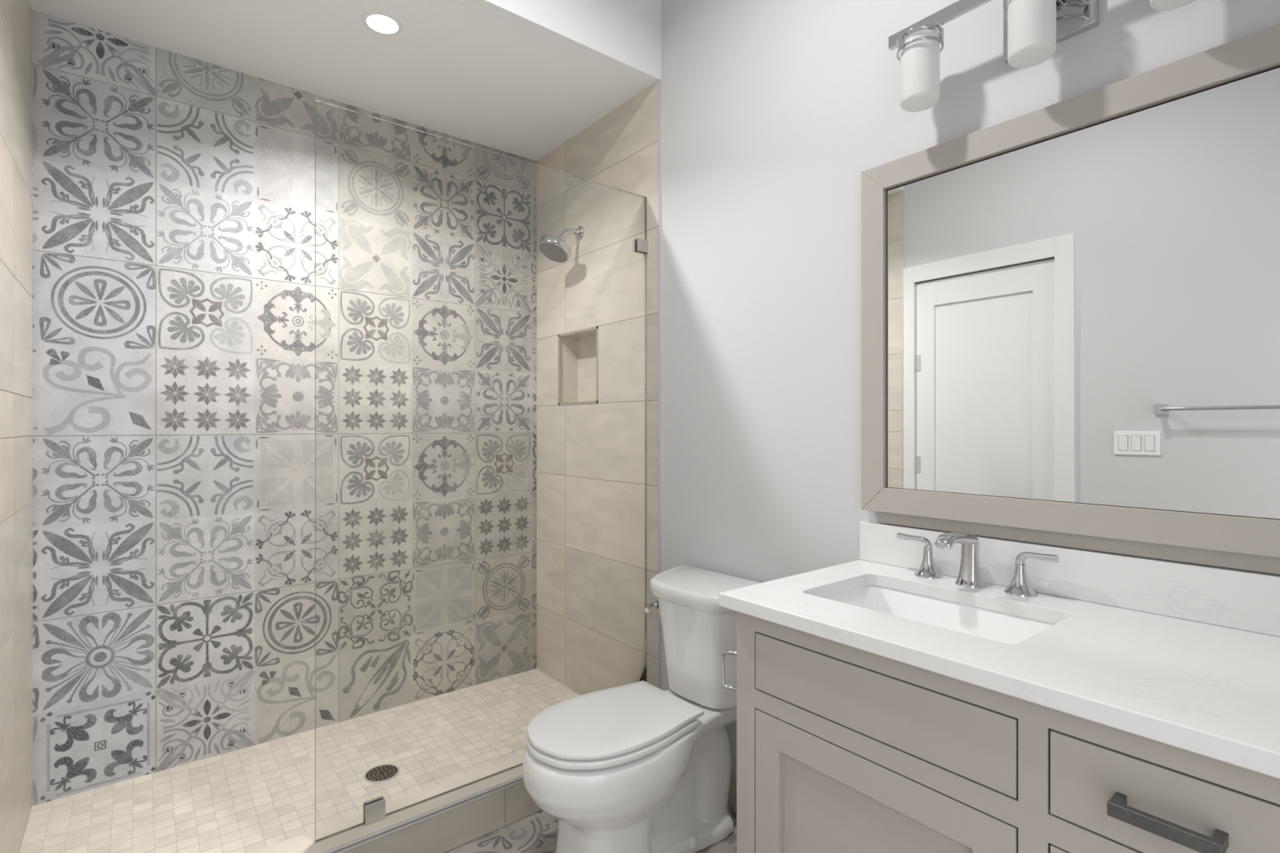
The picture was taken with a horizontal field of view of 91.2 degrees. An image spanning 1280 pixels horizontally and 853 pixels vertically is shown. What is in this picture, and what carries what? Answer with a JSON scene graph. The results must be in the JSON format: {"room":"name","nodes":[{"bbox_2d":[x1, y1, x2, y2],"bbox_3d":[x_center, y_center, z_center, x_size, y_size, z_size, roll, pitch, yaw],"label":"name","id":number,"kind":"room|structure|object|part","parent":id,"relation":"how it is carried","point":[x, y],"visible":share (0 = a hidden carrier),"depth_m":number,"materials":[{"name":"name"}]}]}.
{"room":"bathroom","nodes":[
{"label":"bathroom","id":0,"kind":"room"},
{"bbox_2d":[0,0,31,852],"bbox_3d":[-1.709,-0.041,1.611,0.120,2.661,0.950,0,0,-39],"label":"wall","id":1,"kind":"structure","parent":0,"point":[15,15],"depth_m":1.72,"materials":[{"name":"beige tile"}]},
{"bbox_2d":[31,9,537,806],"bbox_3d":[-1.266,-0.235,2.649,2.089,3.250,0.121,0,0,-39],"label":"wall","id":2,"kind":"structure","parent":0,"point":[173,194],"depth_m":2.41,"materials":[{"name":"tile"}]},
{"bbox_2d":[18,668,580,852],"bbox_3d":[-0.962,1.266,2.246,1.859,0.088,0.910,0,0,-39],"label":"floor","id":3,"kind":"structure","parent":0,"point":[253,798],"depth_m":2.15,"materials":[{"name":"beige tile"}]},
{"bbox_2d":[363,764,399,783],"bbox_3d":[-0.909,1.220,2.207,0.120,0.003,0.120,0,0,-39],"label":"shower drain","id":4,"kind":"object","parent":3,"relation":"on","point":[384,772],"visible":1,"depth_m":2.20,"materials":[{"name":"metal"}]},
{"bbox_2d":[29,0,661,160],"bbox_3d":[-0.941,-1.550,2.220,1.859,0.418,0.955,0,0,-39],"label":"ceiling","id":5,"kind":"structure","parent":0,"point":[523,78],"depth_m":2.28,"materials":[{"name":"paint"}]},
{"bbox_2d":[361,9,403,35],"bbox_3d":[-0.855,-1.338,2.082,0.128,0.006,0.128,0,0,-39],"label":"recessed light","id":6,"kind":"object","parent":5,"relation":"in","point":[384,23],"visible":1,"depth_m":2.07,"materials":[{"name":"white"}]},
{"bbox_2d":[444,804,736,852],"bbox_3d":[-0.266,1.350,1.375,2.059,0.121,3.320,0,0,-39],"label":"floor","id":7,"kind":"structure","parent":0,"point":[536,833],"depth_m":1.95,"materials":[{"name":"tile"}]},
{"bbox_2d":[252,754,542,852],"bbox_3d":[-0.689,1.223,1.904,1.859,0.134,0.135,0,0,-39],"label":"curb","id":8,"kind":"object","parent":7,"relation":"on","point":[449,830],"visible":0.49,"depth_m":1.91,"materials":[{"name":"beige tile"}]},
{"bbox_2d":[363,795,385,825],"bbox_3d":[-0.781,1.128,1.843,0.055,0.055,0.030,0,0,-39],"label":"glass clamp","id":9,"kind":"object","parent":8,"relation":"on","point":[374,810],"visible":1,"depth_m":1.83,"materials":[{"name":"silver metal"}]},
{"bbox_2d":[321,774,523,852],"bbox_3d":[-0.652,1.161,1.857,1.859,0.012,0.018,0,0,-39],"label":"trim","id":10,"kind":"structure","parent":8,"relation":"attached to","point":[351,845],"depth_m":1.86,"materials":[{"name":"metal"}]},
{"bbox_2d":[315,99,646,842],"bbox_3d":[-0.440,0.123,2.115,1.186,2.063,0.010,0,0,-39],"label":"screen","id":11,"kind":"object","parent":8,"relation":"on","point":[642,674],"visible":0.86,"depth_m":2.06,"materials":[{"name":"clear glass"}]},
{"bbox_2d":[522,565,760,852],"bbox_3d":[0.015,0.910,1.880,0.778,0.816,0.449,0,0,-39],"label":"toilet","id":12,"kind":"object","parent":7,"relation":"on","point":[641,766],"visible":0.96,"depth_m":1.81,"materials":[{"name":"ceramic"}]},
{"bbox_3d":[-0.098,0.859,1.784,0.461,0.019,0.356,0,0,-39],"label":"seat","id":13,"kind":"part","parent":12,"relation":"part of","materials":[{"name":"white plastic"}]},
{"bbox_3d":[-0.088,0.834,1.792,0.480,0.021,0.350,0,0,-39],"label":"seat lid","id":14,"kind":"part","parent":12,"relation":"part of","materials":[{"name":"white plastic"}]},
{"bbox_3d":[0.004,1.096,1.866,0.744,0.447,0.365,0,0,-39],"label":"bowl","id":15,"kind":"part","parent":12,"relation":"part of","materials":[{"name":"ceramic"}]},
{"bbox_3d":[0.037,0.603,2.104,0.029,0.027,0.077,0,0,36],"label":"flush lever","id":16,"kind":"part","parent":12,"relation":"part of","materials":[{"name":"silver metal"}]},
{"bbox_3d":[0.215,0.710,2.040,0.251,0.313,0.388,0,0,-39],"label":"tank","id":17,"kind":"part","parent":12,"relation":"part of","materials":[{"name":"ceramic"}]},
{"bbox_3d":[0.210,0.527,2.036,0.277,0.050,0.450,0,0,-39],"label":"tank lid","id":18,"kind":"part","parent":12,"relation":"part of","materials":[{"name":"ceramic"}]},
{"bbox_2d":[736,611,1279,852],"bbox_3d":[0.698,0.844,1.185,0.590,0.892,0.914,0,0,-39],"label":"vanity cabinet","id":19,"kind":"object","parent":7,"relation":"on","point":[841,748],"visible":0.94,"depth_m":1.03,"materials":[{"name":"beige paint"}]},
{"bbox_2d":[720,650,736,690],"bbox_3d":[0.227,0.565,1.448,0.022,0.104,0.088,0,0,-43],"label":"paper holder","id":20,"kind":"object","parent":19,"relation":"attached to","point":[731,652],"visible":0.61,"depth_m":1.47,"materials":[{"name":"silver metal"}]},
{"bbox_3d":[0.413,0.871,1.147,0.020,0.532,0.509,0,0,-39],"label":"shaker door","id":21,"kind":"part","parent":19,"relation":"part of","materials":[{"name":"beige paint"}]},
{"bbox_3d":[0.413,0.500,1.147,0.020,0.118,0.509,0,0,-39],"label":"drawer","id":22,"kind":"part","parent":19,"relation":"part of","materials":[{"name":"beige paint"}]},
{"bbox_2d":[719,560,1279,778],"bbox_3d":[0.703,0.384,1.191,0.574,0.030,0.973,0,0,-39],"label":"countertop","id":23,"kind":"structure","parent":19,"relation":"on","point":[1211,691],"depth_m":1.02,"materials":[{"name":"white stone"}]},
{"bbox_2d":[823,585,1055,644],"bbox_3d":[0.607,0.469,1.319,0.351,0.139,0.500,0,0,-39],"label":"sink","id":24,"kind":"object","parent":23,"relation":"in","point":[1004,628],"visible":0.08,"depth_m":1.43,"materials":[{"name":"ceramic"}]},
{"bbox_2d":[896,532,1058,596],"bbox_3d":[0.732,0.304,1.432,0.179,0.131,0.356,0,0,-39],"label":"faucet","id":25,"kind":"object","parent":23,"relation":"on","point":[970,572],"visible":1,"depth_m":1.44,"materials":[{"name":"silver metal"}]},
{"bbox_3d":[0.689,0.288,1.573,0.085,0.033,0.018,0,0,44],"label":"lever","id":26,"kind":"part","parent":25,"relation":"part of","materials":[{"name":"silver metal"}]},
{"bbox_3d":[0.713,0.337,1.550,0.063,0.065,0.063,0,0,-39],"label":"handle","id":27,"kind":"part","parent":25,"relation":"part of","materials":[{"name":"silver metal"}]},
{"bbox_3d":[0.724,0.260,1.426,0.159,0.044,0.037,0,0,-39],"label":"spout","id":28,"kind":"part","parent":25,"relation":"part of","materials":[{"name":"silver metal"}]},
{"bbox_3d":[0.771,0.319,1.464,0.062,0.100,0.062,0,0,-39],"label":"spout","id":29,"kind":"part","parent":25,"relation":"part of","materials":[{"name":"silver metal"}]},
{"bbox_3d":[0.842,0.337,1.387,0.063,0.065,0.063,0,0,-39],"label":"handle","id":30,"kind":"part","parent":25,"relation":"part of","materials":[{"name":"silver metal"}]},
{"bbox_3d":[0.860,0.288,1.359,0.018,0.033,0.085,0,0,-32],"label":"lever","id":31,"kind":"part","parent":25,"relation":"part of","materials":[{"name":"silver metal"}]},
{"bbox_3d":[0.684,0.737,0.807,0.020,0.261,0.269,0,0,-39],"label":"drawer","id":32,"kind":"part","parent":19,"relation":"part of","materials":[{"name":"beige paint"}]},
{"bbox_3d":[0.684,0.500,0.807,0.020,0.119,0.269,0,0,-39],"label":"drawer","id":33,"kind":"part","parent":19,"relation":"part of","materials":[{"name":"beige paint"}]},
{"bbox_3d":[0.662,0.500,0.790,0.041,0.018,0.112,0,0,-39],"label":"bar pull","id":34,"kind":"part","parent":19,"relation":"part of","materials":[{"name":"grey metal"}]},
{"bbox_2d":[537,0,1279,773],"bbox_3d":[0.507,-0.260,1.993,0.140,3.200,3.320,0,0,-39],"label":"wall","id":35,"kind":"structure","parent":0,"point":[774,113],"depth_m":2.14,"materials":[{"name":"paint"}]},
{"bbox_2d":[537,226,584,262],"bbox_3d":[-0.351,-0.824,2.788,0.207,0.178,0.148,0,0,-39],"label":"shower","id":36,"kind":"object","parent":35,"relation":"attached to","point":[554,248],"visible":1,"depth_m":2.76,"materials":[{"name":"silver metal"}]},
{"bbox_3d":[-0.382,-0.769,2.763,0.116,0.061,0.131,0,0,-39],"label":"nozzle plate","id":37,"kind":"part","parent":36,"relation":"part of","materials":[{"name":"grey metal"}]},
{"bbox_3d":[-0.319,-0.862,2.818,0.112,0.065,0.021,0,0,-39],"label":"shower arm","id":38,"kind":"part","parent":36,"relation":"part of","materials":[{"name":"silver metal"}]},
{"bbox_2d":[558,325,598,405],"bbox_3d":[-0.283,-0.271,2.876,0.012,0.339,0.333,0,0,-39],"label":"niche","id":39,"kind":"object","parent":35,"relation":"attached to","point":[560,335],"visible":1,"depth_m":2.88,"materials":[{"name":"beige tile"}]},
{"bbox_2d":[633,237,648,253],"bbox_3d":[0.003,-0.711,2.469,0.050,0.050,0.030,0,0,-39],"label":"glass clamp","id":40,"kind":"object","parent":35,"relation":"attached to","point":[640,245],"visible":1,"depth_m":2.46,"materials":[{"name":"silver metal"}]},
{"bbox_2d":[657,79,661,689],"bbox_3d":[0.078,-0.093,2.427,0.016,2.496,0.006,0,0,-39],"label":"trim","id":41,"kind":"structure","parent":35,"relation":"attached to","point":[659,80],"depth_m":2.42,"materials":[{"name":"tile"}]},
{"bbox_2d":[728,770,736,809],"bbox_3d":[0.355,1.232,2.079,0.010,0.115,0.894,0,0,-39],"label":"baseboard","id":42,"kind":"structure","parent":35,"relation":"attached to","point":[732,790],"depth_m":2.12,"materials":[{"name":"beige ceramic"}]},
{"bbox_2d":[888,0,991,111],"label":"vanity light","id":43,"kind":"object","parent":35,"relation":"attached to","point":[918,43],"depth_m":1.47,"materials":[{"name":"white glass"}]},
{"bbox_3d":[0.674,-0.853,1.511,0.087,0.154,0.087,0,0,-39],"label":"lamp shade","id":44,"kind":"part","parent":43,"relation":"part of","materials":[{"name":"white glass"}]},
{"bbox_2d":[1002,0,1098,68],"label":"vanity light","id":45,"kind":"object","parent":35,"relation":"attached to","point":[1035,32],"depth_m":1.31,"materials":[{"name":"white glass"}]},
{"bbox_3d":[0.826,-0.853,1.322,0.087,0.154,0.087,0,0,-39],"label":"lamp shade","id":46,"kind":"part","parent":45,"relation":"part of","materials":[{"name":"white glass"}]},
{"bbox_3d":[0.902,-0.933,1.384,0.022,0.178,0.180,0,0,-39],"label":"plate","id":47,"kind":"part","parent":45,"relation":"part of","materials":[{"name":"silver metal"}]},
{"bbox_3d":[0.977,-0.853,1.133,0.087,0.154,0.087,0,0,-39],"label":"lamp shade","id":48,"kind":"part","parent":45,"relation":"part of","materials":[{"name":"white glass"}]},
{"bbox_2d":[859,520,1279,636],"bbox_3d":[0.919,0.316,1.364,0.020,0.105,0.973,0,0,-39],"label":"backsplash","id":49,"kind":"structure","parent":35,"relation":"attached to","point":[1238,599],"depth_m":1.28,"materials":[{"name":"white stone"}]},
{"bbox_2d":[861,24,1279,574],"bbox_3d":[0.915,-0.219,1.357,0.034,0.958,0.948,0,0,-39],"label":"wall mirror","id":50,"kind":"object","parent":35,"relation":"attached to","point":[1070,308],"visible":1,"depth_m":1.31,"materials":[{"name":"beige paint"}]},
{"bbox_3d":[0.634,-0.235,1.698,0.021,0.924,0.064,0,0,-39],"label":"frame rail","id":51,"kind":"part","parent":50,"relation":"part of","materials":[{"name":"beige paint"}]},
{"bbox_3d":[0.910,0.196,1.353,0.021,0.064,0.946,0,0,-39],"label":"frame rail","id":52,"kind":"part","parent":50,"relation":"part of","materials":[{"name":"beige paint"}]},
{"bbox_3d":[0.910,-0.665,1.353,0.021,0.064,0.946,0,0,-39],"label":"frame rail","id":53,"kind":"part","parent":50,"relation":"part of","materials":[{"name":"beige paint"}]},
{"bbox_3d":[0.928,0.234,1.359,0.013,0.052,0.874,0,0,-39],"label":"rail","id":54,"kind":"part","parent":50,"relation":"part of","materials":[{"name":"beige paint"}]}
]}

